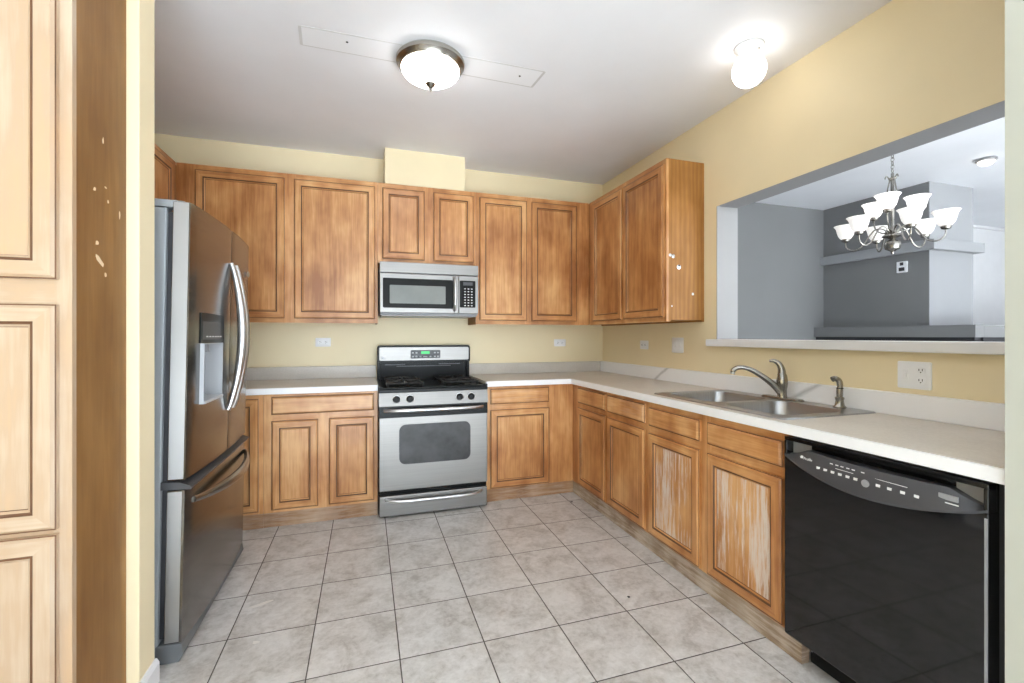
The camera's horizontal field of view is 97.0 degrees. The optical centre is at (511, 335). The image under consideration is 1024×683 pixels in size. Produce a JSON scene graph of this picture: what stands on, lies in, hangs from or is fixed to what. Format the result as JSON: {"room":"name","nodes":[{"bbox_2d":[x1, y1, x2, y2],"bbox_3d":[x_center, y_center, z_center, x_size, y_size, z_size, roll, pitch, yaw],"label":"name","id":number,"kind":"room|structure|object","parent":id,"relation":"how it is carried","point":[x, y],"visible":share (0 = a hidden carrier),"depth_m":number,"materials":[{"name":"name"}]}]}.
{"room":"kitchen","nodes":[
{"label":"kitchen","id":0,"kind":"room"},
{"bbox_2d":[126,0,153,682],"bbox_3d":[-2.267,-0.106,1.265,2.081,2.722,0.120,0,0,-18],"label":"wall","id":1,"kind":"structure","parent":0,"point":[139,13],"depth_m":1.53,"materials":[{"name":"yellow paint"}]},
{"bbox_2d":[139,658,159,682],"bbox_3d":[-1.286,1.212,1.575,0.053,0.085,0.134,0,0,-18],"label":"baseboard","id":2,"kind":"structure","parent":1,"relation":"attached to","point":[152,675],"depth_m":1.60,"materials":[{"name":"white paint"}]},
{"bbox_2d":[384,148,464,190],"bbox_3d":[-0.728,-1.320,3.746,0.635,0.294,0.254,0,0,-18],"label":"wall","id":3,"kind":"structure","parent":0,"point":[401,167],"depth_m":3.62,"materials":[{"name":"yellow paint"}]},
{"bbox_2d":[154,133,823,379],"bbox_3d":[2.281,-0.106,4.915,10.620,2.722,0.120,0,0,-18],"label":"wall","id":4,"kind":"structure","parent":0,"point":[271,344],"depth_m":4.12,"materials":[{"name":"yellow paint"}]},
{"bbox_2d":[176,162,377,323],"bbox_3d":[-1.692,-0.634,3.397,1.307,1.078,0.323,0,0,-18],"label":"upper cabinet","id":5,"kind":"object","parent":4,"relation":"attached to","point":[312,241],"visible":0.76,"depth_m":3.28,"materials":[{"name":"brown wood"}]},
{"bbox_2d":[246,365,375,380],"bbox_3d":[-1.888,0.292,3.491,1.606,0.098,0.022,0,0,-18],"label":"backsplash","id":6,"kind":"structure","parent":4,"relation":"attached to","point":[308,372],"depth_m":3.58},
{"bbox_2d":[315,338,330,346],"bbox_3d":[-1.511,0.052,3.622,0.114,0.070,0.008,0,0,-18],"label":"wall outlet","id":7,"kind":"object","parent":4,"relation":"attached to","point":[319,342],"visible":1,"depth_m":3.62,"materials":[{"name":"white plastic"}]},
{"bbox_2d":[378,183,475,267],"bbox_3d":[-0.705,-0.867,3.716,0.765,0.613,0.323,0,0,-18],"label":"upper cabinet","id":8,"kind":"object","parent":4,"relation":"attached to","point":[416,224],"visible":0.84,"depth_m":3.58,"materials":[{"name":"brown wood"}]},
{"bbox_2d":[378,261,477,318],"bbox_3d":[-0.681,-0.354,3.658,0.754,0.406,0.444,0,0,-18],"label":"microwave oven","id":9,"kind":"object","parent":8,"relation":"attached to","point":[405,289],"visible":1,"depth_m":3.49,"materials":[{"name":"grey metal"}]},
{"bbox_2d":[469,361,599,374],"bbox_3d":[0.231,0.293,4.176,1.300,0.096,0.022,0,0,-18],"label":"backsplash","id":10,"kind":"structure","parent":4,"relation":"attached to","point":[581,366],"depth_m":4.15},
{"bbox_2d":[468,192,616,325],"bbox_3d":[0.295,-0.634,4.039,1.333,1.078,0.323,0,0,-18],"label":"upper cabinet","id":11,"kind":"object","parent":4,"relation":"attached to","point":[532,254],"visible":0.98,"depth_m":3.84,"materials":[{"name":"brown wood"}]},
{"bbox_2d":[554,339,565,345],"bbox_3d":[0.451,0.066,4.256,0.118,0.067,0.008,0,0,-18],"label":"wall outlet","id":12,"kind":"object","parent":4,"relation":"attached to","point":[557,342],"visible":1,"depth_m":4.25,"materials":[{"name":"white plastic"}]},
{"bbox_2d":[159,492,838,682],"bbox_3d":[2.934,1.305,0.650,12.000,0.100,8.800,0,0,-18],"label":"floor","id":13,"kind":"structure","parent":0,"point":[536,589],"depth_m":2.05,"materials":[{"name":"tile"}]},
{"bbox_2d":[0,0,125,682],"bbox_3d":[-1.692,-0.090,1.220,0.946,2.689,0.315,0,0,-18],"label":"pantry cabinet","id":14,"kind":"object","parent":13,"relation":"on","point":[63,62],"visible":1,"depth_m":1.23,"materials":[{"name":"brown wood"}]},
{"bbox_2d":[154,198,249,664],"bbox_3d":[-1.723,0.359,2.071,0.887,1.780,0.912,1,0,-18],"label":"refrigerator","id":15,"kind":"object","parent":13,"relation":"on","point":[202,325],"visible":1,"depth_m":1.81,"materials":[{"name":"silver metal"}]},
{"bbox_2d":[243,395,263,529],"bbox_3d":[-2.135,0.817,3.093,0.892,0.875,0.628,0,0,-18],"label":"base cabinet","id":16,"kind":"object","parent":13,"relation":"on","point":[253,500],"visible":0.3,"depth_m":2.92,"materials":[{"name":"brown wood"}]},
{"bbox_2d":[246,365,377,395],"bbox_3d":[-1.794,0.312,3.198,1.606,0.139,0.638,0,0,-18],"label":"countertop","id":17,"kind":"structure","parent":16,"relation":"on","point":[308,379],"depth_m":3.45,"materials":[{"name":"beige laminate"}]},
{"bbox_2d":[247,600,272,608],"bbox_3d":[-1.174,1.254,2.114,0.111,0.001,0.022,0,0,-43],"label":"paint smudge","id":18,"kind":"object","parent":13,"relation":"on","point":[265,602],"visible":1,"depth_m":2.11,"materials":[{"name":"white paint"}]},
{"bbox_2d":[264,391,377,527],"bbox_3d":[-1.370,0.817,3.341,0.712,0.875,0.628,0,0,-18],"label":"base cabinet","id":19,"kind":"object","parent":13,"relation":"on","point":[321,449],"visible":0.93,"depth_m":3.05,"materials":[{"name":"brown wood"}]},
{"bbox_2d":[377,345,487,517],"bbox_3d":[-0.638,0.661,3.504,0.774,1.164,0.748,0,0,-18],"label":"gas range","id":20,"kind":"object","parent":13,"relation":"on","point":[432,415],"visible":0.99,"depth_m":3.23,"materials":[{"name":"silver metal"}]},
{"bbox_2d":[377,375,487,392],"bbox_3d":[-0.635,0.360,3.486,0.768,0.067,0.606,0,0,-18],"label":"cooktop","id":21,"kind":"object","parent":20,"relation":"in","point":[410,384],"depth_m":3.29,"materials":[{"name":"black metal"}]},
{"bbox_2d":[486,384,572,501],"bbox_3d":[0.342,0.817,3.894,1.334,0.875,0.628,0,0,-18],"label":"base cabinet","id":22,"kind":"object","parent":13,"relation":"on","point":[530,427],"visible":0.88,"depth_m":3.51,"materials":[{"name":"brown wood"}]},
{"bbox_2d":[469,361,1004,484],"bbox_3d":[0.738,0.313,2.668,1.335,0.138,3.204,0,0,-18],"label":"countertop","id":23,"kind":"structure","parent":22,"relation":"on","point":[964,437],"depth_m":1.87,"materials":[{"name":"beige laminate"}]},
{"bbox_2d":[654,390,875,419],"bbox_3d":[1.219,0.423,2.327,0.544,0.179,0.878,0,0,-18],"label":"sink","id":24,"kind":"object","parent":23,"relation":"in","point":[746,402],"visible":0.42,"depth_m":2.29,"materials":[{"name":"silver metal"}]},
{"bbox_2d":[830,376,846,408],"bbox_3d":[1.515,0.260,2.099,0.061,0.147,0.052,0,0,-18],"label":"sprayer","id":25,"kind":"object","parent":24,"relation":"on","point":[839,399],"visible":1,"depth_m":2.09,"materials":[{"name":"silver metal"}]},
{"bbox_2d":[730,359,804,401],"bbox_3d":[1.368,0.229,2.429,0.341,0.210,0.170,0,0,34],"label":"faucet","id":26,"kind":"object","parent":23,"relation":"on","point":[780,386],"visible":1,"depth_m":2.39,"materials":[{"name":"silver metal"}]},
{"bbox_2d":[573,384,648,548],"bbox_3d":[0.922,0.817,3.247,0.628,0.875,1.036,0,0,-18],"label":"base cabinet","id":27,"kind":"object","parent":13,"relation":"on","point":[610,431],"visible":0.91,"depth_m":3.02,"materials":[{"name":"brown wood"}]},
{"bbox_2d":[648,402,789,654],"bbox_3d":[1.225,0.817,2.309,0.628,0.875,0.930,0,0,-18],"label":"base cabinet","id":28,"kind":"object","parent":13,"relation":"on","point":[716,486],"visible":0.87,"depth_m":2.09,"materials":[{"name":"brown wood"}]},
{"bbox_2d":[790,637,808,663],"bbox_3d":[1.116,1.206,1.758,0.039,0.097,0.052,0,0,-18],"label":"trim","id":29,"kind":"structure","parent":13,"relation":"on","point":[798,652],"depth_m":1.74,"materials":[{"name":"brown wood"}]},
{"bbox_2d":[784,435,1004,682],"bbox_3d":[1.432,0.820,1.547,0.646,0.866,0.636,0,0,-18],"label":"dishwasher","id":30,"kind":"object","parent":13,"relation":"on","point":[895,569],"visible":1,"depth_m":1.40,"materials":[{"name":"black plastic"}]},
{"bbox_2d":[154,0,1004,227],"bbox_3d":[2.934,-1.517,0.650,12.000,0.100,8.800,0,0,-18],"label":"ceiling","id":31,"kind":"structure","parent":0,"point":[622,80],"depth_m":2.64,"materials":[{"name":"white paint"}]},
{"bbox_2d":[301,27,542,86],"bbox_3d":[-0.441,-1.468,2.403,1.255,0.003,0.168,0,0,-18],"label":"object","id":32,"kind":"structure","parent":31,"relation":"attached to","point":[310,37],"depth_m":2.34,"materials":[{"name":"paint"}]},
{"bbox_2d":[298,25,545,87],"bbox_3d":[-0.441,-1.467,2.403,1.269,0.002,0.175,0,0,-18],"label":"trim","id":33,"kind":"structure","parent":31,"relation":"attached to","point":[299,26],"depth_m":2.35,"materials":[{"name":"white paint"}]},
{"bbox_2d":[396,39,464,91],"bbox_3d":[-0.433,-1.381,2.409,0.360,0.169,0.360,0,0,-18],"label":"ceiling light","id":34,"kind":"object","parent":31,"relation":"attached to","point":[427,64],"visible":1,"depth_m":2.31,"materials":[{"name":"white glass"}]},
{"bbox_2d":[732,38,766,88],"bbox_3d":[1.203,-1.366,2.297,0.160,0.200,0.160,0,0,-18],"label":"ceiling light","id":35,"kind":"object","parent":31,"relation":"attached to","point":[750,68],"visible":1,"depth_m":2.25,"materials":[{"name":"white glass"}]},
{"bbox_2d":[834,155,961,254],"bbox_3d":[2.841,-1.036,3.380,0.732,0.859,0.697,0,0,-18],"label":"chandelier","id":36,"kind":"object","parent":31,"relation":"hanging from","point":[911,215],"visible":0.93,"depth_m":3.32,"materials":[{"name":"white glass"}]},
{"bbox_2d":[975,156,997,165],"bbox_3d":[3.929,-1.440,3.751,0.136,0.051,0.136,0,0,-18],"label":"ceiling light","id":37,"kind":"object","parent":31,"relation":"attached to","point":[984,161],"visible":1,"depth_m":3.72,"materials":[{"name":"white glass"}]},
{"bbox_2d":[603,0,1004,403],"bbox_3d":[1.490,-0.106,2.784,0.165,2.722,3.450,0,0,-18],"label":"wall","id":38,"kind":"structure","parent":0,"point":[909,74],"depth_m":2.18,"materials":[{"name":"yellow paint"}]},
{"bbox_2d":[640,340,648,348],"bbox_3d":[1.090,0.075,3.739,0.008,0.072,0.114,0,0,-18],"label":"wall outlet","id":39,"kind":"object","parent":38,"relation":"attached to","point":[643,344],"visible":1,"depth_m":3.73,"materials":[{"name":"white plastic"}]},
{"bbox_2d":[589,158,703,324],"bbox_3d":[0.984,-0.634,3.551,0.323,1.078,1.106,0,0,-18],"label":"upper cabinet","id":40,"kind":"object","parent":38,"relation":"attached to","point":[646,234],"visible":1,"depth_m":3.15,"materials":[{"name":"brown wood"}]},
{"bbox_2d":[672,338,683,352],"bbox_3d":[1.217,0.069,3.338,0.014,0.112,0.128,0,0,-18],"label":"light switch","id":41,"kind":"object","parent":38,"relation":"attached to","point":[677,343],"visible":1,"depth_m":3.33,"materials":[{"name":"white plastic"}]},
{"bbox_2d":[717,206,737,338],"bbox_3d":[1.423,-0.413,2.994,0.167,0.872,0.006,0,0,-18],"label":"trim","id":42,"kind":"structure","parent":38,"relation":"attached to","point":[727,217],"depth_m":2.99,"materials":[{"name":"grey paint"}]},
{"bbox_2d":[600,361,1004,431],"bbox_3d":[1.356,0.292,2.868,0.035,0.097,3.204,0,0,-18],"label":"backsplash","id":43,"kind":"structure","parent":38,"relation":"attached to","point":[971,413],"depth_m":2.07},
{"bbox_2d":[706,339,1004,354],"bbox_3d":[1.666,0.045,2.207,0.235,0.045,1.756,0,0,-18],"label":"trim","id":44,"kind":"structure","parent":38,"relation":"attached to","point":[956,347],"depth_m":2.00,"materials":[{"name":"white paint"}]},
{"bbox_2d":[898,361,931,389],"bbox_3d":[1.683,0.166,1.897,0.014,0.115,0.124,0,0,-18],"label":"wall outlet","id":45,"kind":"object","parent":38,"relation":"attached to","point":[911,374],"visible":1,"depth_m":1.89,"materials":[{"name":"white plastic"}]},
{"bbox_2d":[916,377,925,383],"bbox_3d":[1.691,0.186,1.873,0.003,0.028,0.032,0,0,-18],"label":"socket","id":46,"kind":"object","parent":45,"relation":"attached to","point":[919,380],"depth_m":1.87,"materials":[{"name":"white plastic"}]},
{"bbox_2d":[916,367,925,373],"bbox_3d":[1.691,0.144,1.873,0.003,0.028,0.032,0,0,-18],"label":"socket","id":47,"kind":"object","parent":45,"relation":"attached to","point":[919,370],"depth_m":1.87,"materials":[{"name":"white plastic"}]},
{"bbox_2d":[824,181,972,326],"bbox_3d":[4.111,-0.106,4.894,0.650,2.722,1.045,0,0,-18],"label":"wall","id":48,"kind":"structure","parent":0,"point":[869,292],"depth_m":4.50,"materials":[{"name":"grey paint"}]},
{"bbox_2d":[897,261,907,272],"bbox_3d":[3.884,-0.685,4.509,0.017,0.110,0.090,0,0,-18],"label":"thermostat","id":49,"kind":"object","parent":48,"relation":"attached to","point":[902,266],"visible":1,"depth_m":4.50,"materials":[{"name":"white plastic"}]},
{"bbox_2d":[821,238,984,265],"bbox_3d":[4.121,-0.863,4.863,0.750,0.095,1.109,0,0,-18],"label":"trim","id":50,"kind":"structure","parent":48,"relation":"attached to","point":[942,245],"depth_m":4.43,"materials":[{"name":"grey paint"}]},
{"bbox_2d":[814,325,983,340],"bbox_3d":[3.779,0.580,4.569,0.118,1.350,1.459,0,0,-18],"label":"wall","id":51,"kind":"structure","parent":0,"point":[931,332],"depth_m":4.37,"materials":[{"name":"grey paint"}]},
{"bbox_2d":[973,225,1004,325],"bbox_3d":[5.726,-0.106,5.913,3.049,2.722,0.099,0,0,-18],"label":"wall","id":52,"kind":"structure","parent":0,"point":[989,266],"depth_m":6.15,"materials":[{"name":"white paint"}]},
{"bbox_2d":[981,325,1004,341],"bbox_3d":[5.678,0.583,4.469,3.430,1.345,0.100,0,0,-18],"label":"wall","id":53,"kind":"structure","parent":0,"point":[992,333],"depth_m":3.94,"materials":[{"name":"grey paint"}]},
{"bbox_2d":[1005,0,1023,682],"bbox_3d":[1.676,-0.106,1.153,0.815,2.722,0.252,0,0,-18],"label":"wall","id":54,"kind":"structure","parent":0,"point":[1014,9],"depth_m":1.13,"materials":[{"name":"beige paint"}]},
{"bbox_3d":[-2.368,-0.106,2.194,0.100,2.722,2.200,0,0,-18],"label":"wall","id":55,"kind":"structure","parent":0,"visible":0},
{"bbox_2d":[154,143,175,211],"bbox_3d":[-2.286,-0.884,2.640,0.325,0.578,1.398,0,0,-18],"label":"upper cabinet","id":56,"kind":"object","parent":55,"relation":"attached to","point":[164,165],"visible":0.1,"depth_m":2.86,"materials":[{"name":"brown wood"}]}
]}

